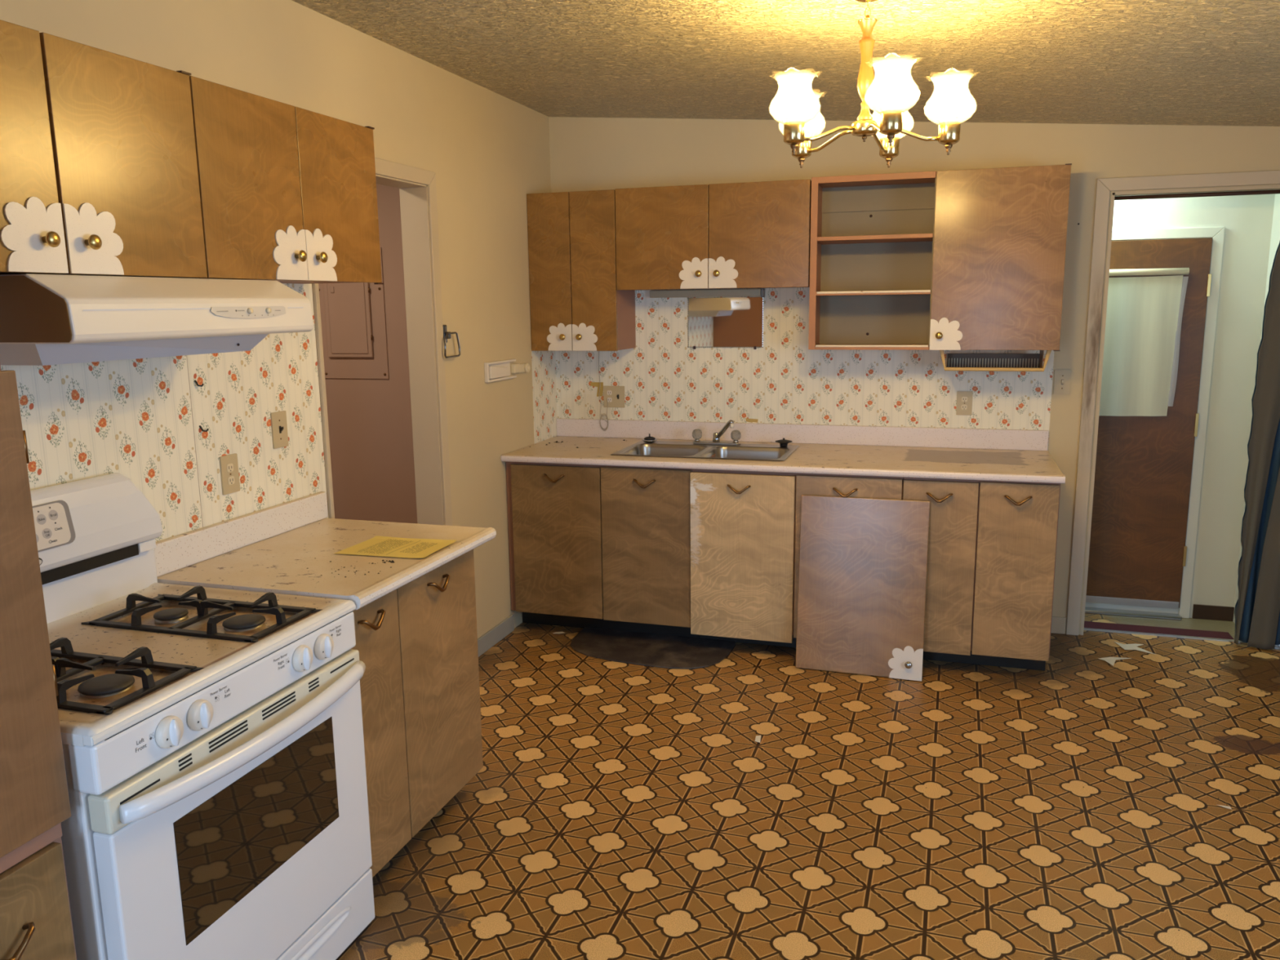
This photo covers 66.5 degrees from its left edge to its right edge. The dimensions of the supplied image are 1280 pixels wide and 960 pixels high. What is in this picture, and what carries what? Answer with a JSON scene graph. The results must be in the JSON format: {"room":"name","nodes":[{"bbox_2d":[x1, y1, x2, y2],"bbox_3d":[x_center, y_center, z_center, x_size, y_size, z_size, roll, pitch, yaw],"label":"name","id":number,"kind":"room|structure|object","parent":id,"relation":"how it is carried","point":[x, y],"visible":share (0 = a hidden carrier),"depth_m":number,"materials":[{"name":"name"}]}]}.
{"room":"damaged room","nodes":[
{"label":"damaged room","id":0,"kind":"room"},
{"bbox_2d":[0,0,557,638],"bbox_3d":[-1.511,-0.066,2.330,0.122,2.618,6.800,2,11,17],"label":"wall","id":1,"kind":"structure","parent":0,"point":[140,420],"depth_m":3.27,"materials":[{"name":"paint"}]},
{"bbox_2d":[0,19,209,279],"bbox_3d":[-1.333,-0.675,2.052,0.332,0.488,0.826,2,11,17],"label":"upper cabinet","id":2,"kind":"object","parent":1,"relation":"attached to","point":[99,175],"visible":1,"depth_m":2.10,"materials":[{"name":"brown wood"}]},
{"bbox_2d":[0,273,313,365],"bbox_3d":[-1.203,-0.393,2.369,0.412,0.188,0.785,2,11,17],"label":"range hood","id":3,"kind":"object","parent":2,"relation":"attached to","point":[46,319],"visible":1,"depth_m":2.15,"materials":[{"name":"white metal"}]},
{"bbox_2d":[247,307,253,314],"bbox_3d":[-0.971,-0.421,2.431,0.007,0.015,0.015,2,11,17],"label":"rocker switch","id":4,"kind":"object","parent":3,"relation":"attached to","point":[250,310],"depth_m":2.43,"materials":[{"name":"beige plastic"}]},
{"bbox_2d":[266,307,271,313],"bbox_3d":[-0.950,-0.433,2.496,0.007,0.015,0.015,2,11,17],"label":"rocker switch","id":5,"kind":"object","parent":3,"relation":"attached to","point":[268,310],"depth_m":2.49,"materials":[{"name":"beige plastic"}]},
{"bbox_2d":[194,380,204,386],"bbox_3d":[-1.275,-0.279,2.823,0.026,0.020,0.008,-5,11,-23],"label":"wall hook","id":6,"kind":"object","parent":1,"relation":"attached to","point":[195,381],"visible":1,"depth_m":2.82,"materials":[{"name":"black metal"}]},
{"bbox_2d":[199,425,208,431],"bbox_3d":[-1.272,-0.150,2.848,0.026,0.020,0.008,-5,11,-23],"label":"wall hook","id":7,"kind":"object","parent":1,"relation":"attached to","point":[200,426],"visible":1,"depth_m":2.85,"materials":[{"name":"black metal"}]},
{"bbox_2d":[218,453,239,494],"bbox_3d":[-1.248,-0.018,2.970,0.008,0.117,0.073,2,11,17],"label":"wall outlet","id":8,"kind":"object","parent":1,"relation":"attached to","point":[228,465],"visible":1,"depth_m":2.96,"materials":[{"name":"beige plastic"}]},
{"bbox_2d":[226,463,233,471],"bbox_3d":[-1.246,-0.037,2.966,0.003,0.025,0.027,2,11,17],"label":"socket","id":9,"kind":"object","parent":8,"relation":"attached to","point":[229,466],"depth_m":2.96,"materials":[{"name":"beige plastic"}]},
{"bbox_2d":[227,475,234,484],"bbox_3d":[-1.245,0.001,2.973,0.003,0.025,0.027,2,11,17],"label":"socket","id":10,"kind":"object","parent":8,"relation":"attached to","point":[230,478],"depth_m":2.97,"materials":[{"name":"beige plastic"}]},
{"bbox_2d":[154,491,328,577],"bbox_3d":[-1.222,0.154,3.041,0.025,0.093,0.799,2,11,17],"label":"backsplash","id":11,"kind":"structure","parent":1,"relation":"attached to","point":[175,553],"depth_m":2.97,"materials":[{"name":"white laminate"}]},
{"bbox_2d":[270,410,288,448],"bbox_3d":[-1.171,-0.164,3.182,0.017,0.117,0.073,2,11,17],"label":"light switch","id":12,"kind":"object","parent":1,"relation":"attached to","point":[278,419],"visible":1,"depth_m":3.18,"materials":[{"name":"beige plastic"}]},
{"bbox_2d":[178,75,383,284],"bbox_3d":[-1.089,-0.817,2.815,0.332,0.488,0.796,2,11,17],"label":"upper cabinet","id":13,"kind":"object","parent":1,"relation":"attached to","point":[288,194],"visible":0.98,"depth_m":2.69,"materials":[{"name":"brown wood"}]},
{"bbox_2d":[311,157,452,525],"bbox_3d":[-0.971,-0.126,3.837,0.014,2.185,0.874,2,11,17],"label":"trim","id":14,"kind":"structure","parent":1,"relation":"attached to","point":[383,167],"depth_m":4.05,"materials":[{"name":"paint"}]},
{"bbox_2d":[375,173,444,525],"bbox_3d":[-1.041,-0.101,3.844,0.127,2.135,0.815,2,11,17],"label":"trim","id":15,"kind":"structure","parent":1,"relation":"attached to","point":[414,208],"depth_m":4.14,"materials":[{"name":"paint"}]},
{"bbox_2d":[443,324,461,358],"bbox_3d":[-0.823,-0.599,4.209,0.036,0.141,0.141,2,11,17],"label":"towel ring","id":16,"kind":"object","parent":1,"relation":"attached to","point":[446,335],"visible":1,"depth_m":4.18,"materials":[{"name":"silver metal"}]},
{"bbox_2d":[477,614,514,657],"bbox_3d":[-0.738,0.779,4.715,0.012,0.085,0.595,2,11,17],"label":"baseboard","id":17,"kind":"structure","parent":1,"relation":"attached to","point":[505,627],"depth_m":4.79,"materials":[{"name":"grey paint"}]},
{"bbox_2d":[484,359,530,382],"bbox_3d":[-0.646,-0.544,4.798,0.028,0.093,0.475,2,11,17],"label":"wall holder","id":18,"kind":"object","parent":1,"relation":"attached to","point":[496,371],"visible":1,"depth_m":4.72,"materials":[{"name":"beige plastic"}]},
{"bbox_2d":[324,183,417,523],"bbox_3d":[-1.538,-0.484,4.968,1.530,2.500,0.080,2,11,17],"label":"wall","id":19,"kind":"structure","parent":0,"point":[371,436],"depth_m":4.90,"materials":[{"name":"paint"}]},
{"bbox_2d":[318,247,388,378],"bbox_3d":[-1.433,-0.817,4.815,0.385,0.633,0.028,2,11,17],"label":"breaker panel","id":20,"kind":"object","parent":19,"relation":"attached to","point":[353,314],"visible":0.74,"depth_m":4.82,"materials":[{"name":"paint"}]},
{"bbox_2d":[291,0,1279,126],"bbox_3d":[0.620,-1.164,1.447,4.620,0.496,6.800,2,11,17],"label":"ceiling","id":21,"kind":"structure","parent":0,"point":[1132,62],"depth_m":3.40,"materials":[{"name":"beige paint"}]},
{"bbox_2d":[768,0,977,168],"bbox_3d":[0.650,-1.131,2.728,0.566,0.436,0.578,2,11,17],"label":"chandelier","id":22,"kind":"object","parent":21,"relation":"hanging from","point":[794,124],"visible":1,"depth_m":2.69,"materials":[{"name":"gold metal"}]},
{"bbox_2d":[336,613,1279,959],"bbox_3d":[0.776,1.308,2.095,4.500,0.060,7.250,2,11,17],"label":"floor","id":23,"kind":"structure","parent":0,"point":[859,773],"depth_m":3.17,"materials":[{"name":"tile"}]},
{"bbox_2d":[0,364,76,959],"bbox_3d":[-1.441,0.270,1.296,0.652,2.318,0.985,2,11,17],"label":"tall cabinet","id":24,"kind":"object","parent":23,"relation":"on","point":[36,923],"visible":1,"depth_m":1.64,"materials":[{"name":"brown wood"}]},
{"bbox_2d":[30,472,374,959],"bbox_3d":[-1.116,0.645,2.234,0.712,1.206,0.810,2,11,17],"label":"gas range","id":25,"kind":"object","parent":23,"relation":"on","point":[212,739],"visible":0.92,"depth_m":2.15,"materials":[{"name":"white metal"}]},
{"bbox_2d":[47,582,355,746],"bbox_3d":[-1.139,0.358,2.188,0.621,0.072,0.810,2,11,17],"label":"cooktop","id":26,"kind":"object","parent":25,"relation":"in","point":[127,658],"depth_m":2.19,"materials":[{"name":"white metal"}]},
{"bbox_2d":[351,549,483,877],"bbox_3d":[-0.927,0.683,3.008,0.648,0.882,0.726,2,11,17],"label":"base cabinet","id":27,"kind":"object","parent":23,"relation":"on","point":[416,643],"visible":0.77,"depth_m":2.89,"materials":[{"name":"brown wood"}]},
{"bbox_2d":[154,491,496,609],"bbox_3d":[-0.912,0.185,2.948,0.673,0.128,0.799,2,11,17],"label":"countertop","id":28,"kind":"structure","parent":27,"relation":"on","point":[272,549],"depth_m":2.86,"materials":[{"name":"white laminate"}]},
{"bbox_2d":[306,559,394,577],"bbox_3d":[-0.824,0.241,2.784,0.236,0.004,0.266,-6,12,-28],"label":"crumbs","id":29,"kind":"object","parent":28,"relation":"on","point":[392,561],"visible":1,"depth_m":2.80,"materials":[{"name":"black food"}]},
{"bbox_2d":[334,535,457,558],"bbox_3d":[-0.741,0.204,2.973,0.296,0.006,0.220,2,11,15],"label":"printed notice","id":30,"kind":"object","parent":28,"relation":"on","point":[382,546],"visible":1,"depth_m":2.97,"materials":[{"name":"yellow paper"}]},
{"bbox_2d":[506,461,699,637],"bbox_3d":[-0.111,0.299,5.069,0.951,0.883,0.742,2,11,17],"label":"base cabinet","id":31,"kind":"object","parent":23,"relation":"on","point":[606,547],"visible":0.95,"depth_m":4.74,"materials":[{"name":"brown wood"}]},
{"bbox_2d":[500,417,1065,483],"bbox_3d":[0.646,-0.165,4.743,2.553,0.129,0.742,2,11,17],"label":"countertop","id":32,"kind":"structure","parent":31,"relation":"on","point":[922,452],"depth_m":4.76,"materials":[{"name":"laminate"}]},
{"bbox_2d":[610,440,799,461],"bbox_3d":[0.333,-0.076,4.863,0.847,0.153,0.500,2,11,17],"label":"sink","id":33,"kind":"object","parent":32,"relation":"in","point":[658,448],"visible":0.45,"depth_m":4.96,"materials":[{"name":"silver metal"}]},
{"bbox_2d":[641,433,657,442],"bbox_3d":[0.051,-0.222,5.137,0.082,0.045,0.082,2,11,17],"label":"strainer","id":34,"kind":"object","parent":33,"relation":"on","point":[647,439],"visible":1,"depth_m":5.12,"materials":[{"name":"silver metal"}]},
{"bbox_2d":[641,438,657,442],"bbox_3d":[0.051,-0.207,5.139,0.082,0.014,0.082,2,11,17],"label":"basket","id":35,"kind":"object","parent":34,"relation":"on","point":[646,440],"depth_m":5.11,"materials":[{"name":"metal"}]},
{"bbox_2d":[775,438,792,446],"bbox_3d":[0.725,-0.191,4.923,0.086,0.043,0.086,2,11,17],"label":"strainer","id":36,"kind":"object","parent":33,"relation":"on","point":[783,442],"visible":1,"depth_m":4.91,"materials":[{"name":"black rubber"}]},
{"bbox_2d":[692,419,741,445],"bbox_3d":[0.381,-0.247,4.989,0.256,0.140,0.142,2,11,17],"label":"faucet","id":37,"kind":"object","parent":32,"relation":"on","point":[735,435],"visible":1,"depth_m":5.00,"materials":[{"name":"silver metal"}]},
{"bbox_2d":[569,626,736,669],"bbox_3d":[0.046,0.803,4.741,0.795,0.006,0.525,2,11,17],"label":"floor mat","id":38,"kind":"object","parent":23,"relation":"on","point":[646,649],"visible":0.87,"depth_m":4.69,"materials":[{"name":"fabric"}]},
{"bbox_2d":[755,735,760,742],"bbox_3d":[0.449,0.984,3.711,0.020,0.006,0.053,1,10,11],"label":"paper scrap","id":39,"kind":"object","parent":23,"relation":"on","point":[757,739],"visible":1,"depth_m":3.71,"materials":[{"name":"white paper"}]},
{"bbox_2d":[690,453,929,680],"bbox_3d":[0.836,0.352,4.714,1.069,0.883,0.858,2,11,17],"label":"base cabinet","id":40,"kind":"object","parent":23,"relation":"on","point":[745,526],"depth_m":4.38,"materials":[{"name":"brown wood"}]},
{"bbox_2d":[439,686,1266,957],"bbox_3d":[0.973,1.116,2.967,2.739,0.002,2.454,2,11,17],"label":"crumbs","id":41,"kind":"object","parent":23,"relation":"on","point":[885,686],"visible":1,"depth_m":2.92,"materials":[{"name":"black"}]},
{"bbox_2d":[902,477,1060,671],"bbox_3d":[1.557,0.372,4.550,0.634,0.883,0.742,2,11,17],"label":"base cabinet","id":42,"kind":"object","parent":23,"relation":"on","point":[992,551],"visible":0.97,"depth_m":4.21,"materials":[{"name":"brown wood"}]},
{"bbox_2d":[1098,657,1131,666],"bbox_3d":[2.196,0.826,4.465,0.152,0.005,0.104,-3,11,-12],"label":"paper scrap","id":43,"kind":"object","parent":23,"relation":"on","point":[1111,660],"visible":1,"depth_m":4.49,"materials":[{"name":"white paper"}]},
{"bbox_2d":[1114,641,1155,654],"bbox_3d":[2.344,0.796,4.623,0.160,0.004,0.140,2,11,17],"label":"paper scrap","id":44,"kind":"object","parent":23,"relation":"on","point":[1126,646],"visible":1,"depth_m":4.64,"materials":[{"name":"white paper"}]},
{"bbox_2d":[1084,621,1233,639],"bbox_3d":[2.563,0.749,4.871,0.683,0.006,0.107,2,11,17],"label":"carpet strip","id":45,"kind":"object","parent":23,"relation":"on","point":[1194,633],"visible":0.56,"depth_m":4.86,"materials":[{"name":"red carpet"}]},
{"bbox_2d":[1217,804,1231,808],"bbox_3d":[1.901,1.064,3.177,0.040,0.002,0.018,2,11,17],"label":"paper scrap","id":46,"kind":"object","parent":23,"relation":"on","point":[1225,806],"visible":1,"depth_m":3.18,"materials":[{"name":"white paper"}]},
{"bbox_2d":[548,116,1279,635],"bbox_3d":[1.647,-0.554,4.802,4.400,2.618,0.102,2,11,17],"label":"wall","id":47,"kind":"structure","parent":0,"point":[784,380],"depth_m":4.89,"materials":[{"name":"paint"}]},
{"bbox_2d":[526,189,635,351],"bbox_3d":[-0.302,-1.076,5.080,0.469,0.789,0.361,2,11,17],"label":"upper cabinet","id":48,"kind":"object","parent":47,"relation":"attached to","point":[576,304],"visible":1,"depth_m":4.95,"materials":[{"name":"brown wood"}]},
{"bbox_2d":[598,351,608,431],"bbox_3d":[-0.201,-0.501,5.328,0.058,0.468,0.022,2,11,17],"label":"cord","id":49,"kind":"object","parent":48,"relation":"hanging from","point":[602,415],"visible":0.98,"depth_m":5.35,"materials":[{"name":"beige plastic"}]},
{"bbox_2d":[590,382,603,396],"bbox_3d":[-0.237,-0.497,5.359,0.075,0.079,0.001,2,11,17],"label":"tape","id":50,"kind":"object","parent":47,"relation":"attached to","point":[592,384],"visible":1,"depth_m":5.36,"materials":[{"name":"brown paper"}]},
{"bbox_2d":[603,386,625,407],"bbox_3d":[-0.143,-0.454,5.329,0.121,0.118,0.017,2,11,17],"label":"wall outlet","id":51,"kind":"object","parent":47,"relation":"attached to","point":[615,395],"visible":1,"depth_m":5.33,"materials":[{"name":"beige plastic"}]},
{"bbox_2d":[607,397,612,402],"bbox_3d":[-0.167,-0.439,5.342,0.027,0.025,0.003,2,11,17],"label":"socket","id":52,"kind":"object","parent":51,"relation":"attached to","point":[609,399],"depth_m":5.34,"materials":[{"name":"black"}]},
{"bbox_2d":[614,179,811,290],"bbox_3d":[0.379,-1.197,4.840,0.955,0.489,0.361,2,11,17],"label":"upper cabinet","id":53,"kind":"object","parent":47,"relation":"attached to","point":[746,234],"visible":1,"depth_m":4.70,"materials":[{"name":"brown wood"}]},
{"bbox_2d":[649,288,764,297],"bbox_3d":[0.344,-0.965,5.064,0.606,0.046,0.042,2,11,17],"label":"light","id":54,"kind":"object","parent":53,"relation":"attached to","point":[713,292],"visible":1,"depth_m":5.04,"materials":[{"name":"grey metal"}]},
{"bbox_2d":[687,297,764,349],"bbox_3d":[0.443,-0.816,5.076,0.402,0.269,0.012,2,11,17],"label":"mirror","id":55,"kind":"object","parent":47,"relation":"attached to","point":[717,322],"visible":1,"depth_m":5.07,"materials":[{"name":"clear glass"}]},
{"bbox_2d":[745,417,758,422],"bbox_3d":[0.588,-0.312,5.130,0.066,0.022,0.001,2,11,17],"label":"tape","id":56,"kind":"object","parent":47,"relation":"attached to","point":[751,420],"visible":1,"depth_m":5.13,"materials":[{"name":"brown paper"}]},
{"bbox_2d":[556,417,1048,450],"bbox_3d":[0.752,-0.243,5.081,2.547,0.098,0.018,2,11,17],"label":"backsplash","id":57,"kind":"structure","parent":47,"relation":"attached to","point":[920,437],"depth_m":5.01,"materials":[{"name":"laminate"}]},
{"bbox_2d":[808,163,1071,351],"bbox_3d":[1.371,-1.012,4.557,1.109,0.798,0.363,2,11,17],"label":"upper cabinet","id":58,"kind":"object","parent":47,"relation":"attached to","point":[971,259],"visible":1,"depth_m":4.43,"materials":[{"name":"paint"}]},
{"bbox_2d":[816,291,930,295],"bbox_3d":[1.116,-0.896,4.677,0.536,0.018,0.311,2,11,17],"label":"shelf","id":59,"kind":"object","parent":58,"relation":"attached to","point":[818,293],"depth_m":4.55,"materials":[{"name":"paint"}]},
{"bbox_2d":[817,233,933,244],"bbox_3d":[1.113,-1.143,4.632,0.536,0.018,0.311,2,11,17],"label":"shelf","id":60,"kind":"object","parent":58,"relation":"attached to","point":[889,238],"depth_m":4.57,"materials":[{"name":"paint"}]},
{"bbox_2d":[939,350,1051,371],"bbox_3d":[1.645,-0.561,4.544,0.482,0.099,0.185,2,11,17],"label":"rack","id":61,"kind":"object","parent":58,"relation":"attached to","point":[954,362],"visible":0.94,"depth_m":4.60,"materials":[{"name":"brown metal"}]},
{"bbox_2d":[962,370,1035,371],"bbox_3d":[1.649,-0.517,4.561,0.430,0.006,0.165,2,11,17],"label":"tray","id":62,"kind":"object","parent":61,"relation":"on","point":[962,371],"depth_m":4.48,"materials":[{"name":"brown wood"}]},
{"bbox_2d":[955,391,973,415],"bbox_3d":[1.593,-0.377,4.795,0.073,0.118,0.008,2,11,17],"label":"wall outlet","id":63,"kind":"object","parent":47,"relation":"attached to","point":[964,398],"visible":1,"depth_m":4.79,"materials":[{"name":"beige plastic"}]},
{"bbox_2d":[961,396,967,401],"bbox_3d":[1.592,-0.396,4.789,0.027,0.025,0.003,2,11,17],"label":"socket","id":64,"kind":"object","parent":63,"relation":"attached to","point":[963,398],"depth_m":4.79,"materials":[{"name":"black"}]},
{"bbox_2d":[961,404,967,409],"bbox_3d":[1.593,-0.358,4.796,0.027,0.025,0.003,2,11,17],"label":"socket","id":65,"kind":"object","parent":63,"relation":"attached to","point":[963,406],"depth_m":4.79,"materials":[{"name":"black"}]},
{"bbox_2d":[1050,616,1066,634],"bbox_3d":[2.048,0.719,4.850,0.124,0.085,0.014,2,11,17],"label":"baseboard","id":66,"kind":"structure","parent":47,"relation":"attached to","point":[1058,624],"depth_m":4.84,"materials":[{"name":"paint"}]},
{"bbox_2d":[1053,369,1071,394],"bbox_3d":[2.009,-0.466,4.641,0.073,0.117,0.017,2,11,17],"label":"light switch","id":67,"kind":"object","parent":47,"relation":"attached to","point":[1062,379],"visible":1,"depth_m":4.64,"materials":[{"name":"beige plastic"}]},
{"bbox_2d":[1066,169,1279,635],"bbox_3d":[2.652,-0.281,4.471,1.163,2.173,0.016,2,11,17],"label":"trim","id":68,"kind":"structure","parent":47,"relation":"attached to","point":[1104,185],"depth_m":4.54,"materials":[{"name":"paint"}]},
{"bbox_2d":[1084,627,1279,651],"bbox_3d":[2.764,0.788,4.647,1.229,0.005,0.320,7,13,38],"label":"threshold","id":69,"kind":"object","parent":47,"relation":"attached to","point":[1085,628],"depth_m":4.79,"materials":[{"name":"silver metal"}]},
{"bbox_2d":[1114,189,1279,199],"bbox_3d":[2.657,-1.277,4.349,1.013,0.017,0.018,2,11,17],"label":"curtain rod","id":70,"kind":"object","parent":47,"relation":"attached to","point":[1277,191],"visible":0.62,"depth_m":4.39,"materials":[{"name":"brown"}]},
{"bbox_2d":[1234,241,1279,649],"bbox_3d":[2.963,-0.232,4.427,0.347,2.072,0.090,2,11,17],"label":"curtain","id":71,"kind":"object","parent":70,"relation":"hanging from","point":[1257,606],"visible":1,"depth_m":4.51,"materials":[{"name":"grey fabric"}]},
{"bbox_2d":[1085,194,1275,617],"bbox_3d":[2.072,-0.534,5.130,2.220,2.450,0.099,2,11,17],"label":"wall","id":72,"kind":"structure","parent":0,"point":[1247,220],"depth_m":4.81,"materials":[{"name":"paint"}]},
{"bbox_2d":[1084,607,1182,620],"bbox_3d":[2.208,0.683,5.224,1.224,0.020,0.064,2,11,17],"label":"trim","id":73,"kind":"structure","parent":72,"relation":"attached to","point":[1087,610],"depth_m":5.10,"materials":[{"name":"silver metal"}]},
{"bbox_2d":[1085,238,1212,608],"bbox_3d":[2.201,-0.278,5.065,1.226,1.863,0.032,2,11,17],"label":"door","id":74,"kind":"structure","parent":72,"relation":"in","point":[1138,550],"depth_m":4.99,"materials":[{"name":"brown wood"}]},
{"bbox_2d":[1098,267,1189,416],"bbox_3d":[2.349,-0.687,4.912,0.685,0.730,0.033,2,11,17],"label":"curtain","id":75,"kind":"object","parent":74,"relation":"attached to","point":[1144,314],"visible":0.52,"depth_m":4.86,"materials":[{"name":"white fabric"}]},
{"bbox_2d":[1111,226,1225,617],"bbox_3d":[2.130,-0.283,5.098,1.470,1.968,0.014,2,11,17],"label":"trim","id":76,"kind":"structure","parent":72,"relation":"attached to","point":[1217,233],"depth_m":4.83,"materials":[{"name":"paint"}]},
{"bbox_2d":[1191,604,1234,621],"bbox_3d":[2.946,0.682,5.018,0.185,0.075,0.010,2,11,17],"label":"baseboard","id":77,"kind":"structure","parent":72,"relation":"attached to","point":[1199,611],"depth_m":5.01,"materials":[{"name":"brown wood"}]},
{"bbox_2d":[1232,193,1279,623],"bbox_3d":[3.019,-0.452,4.614,0.100,2.450,0.331,2,11,17],"label":"wall","id":78,"kind":"structure","parent":0,"point":[1275,233],"depth_m":4.63,"materials":[{"name":"paint"}]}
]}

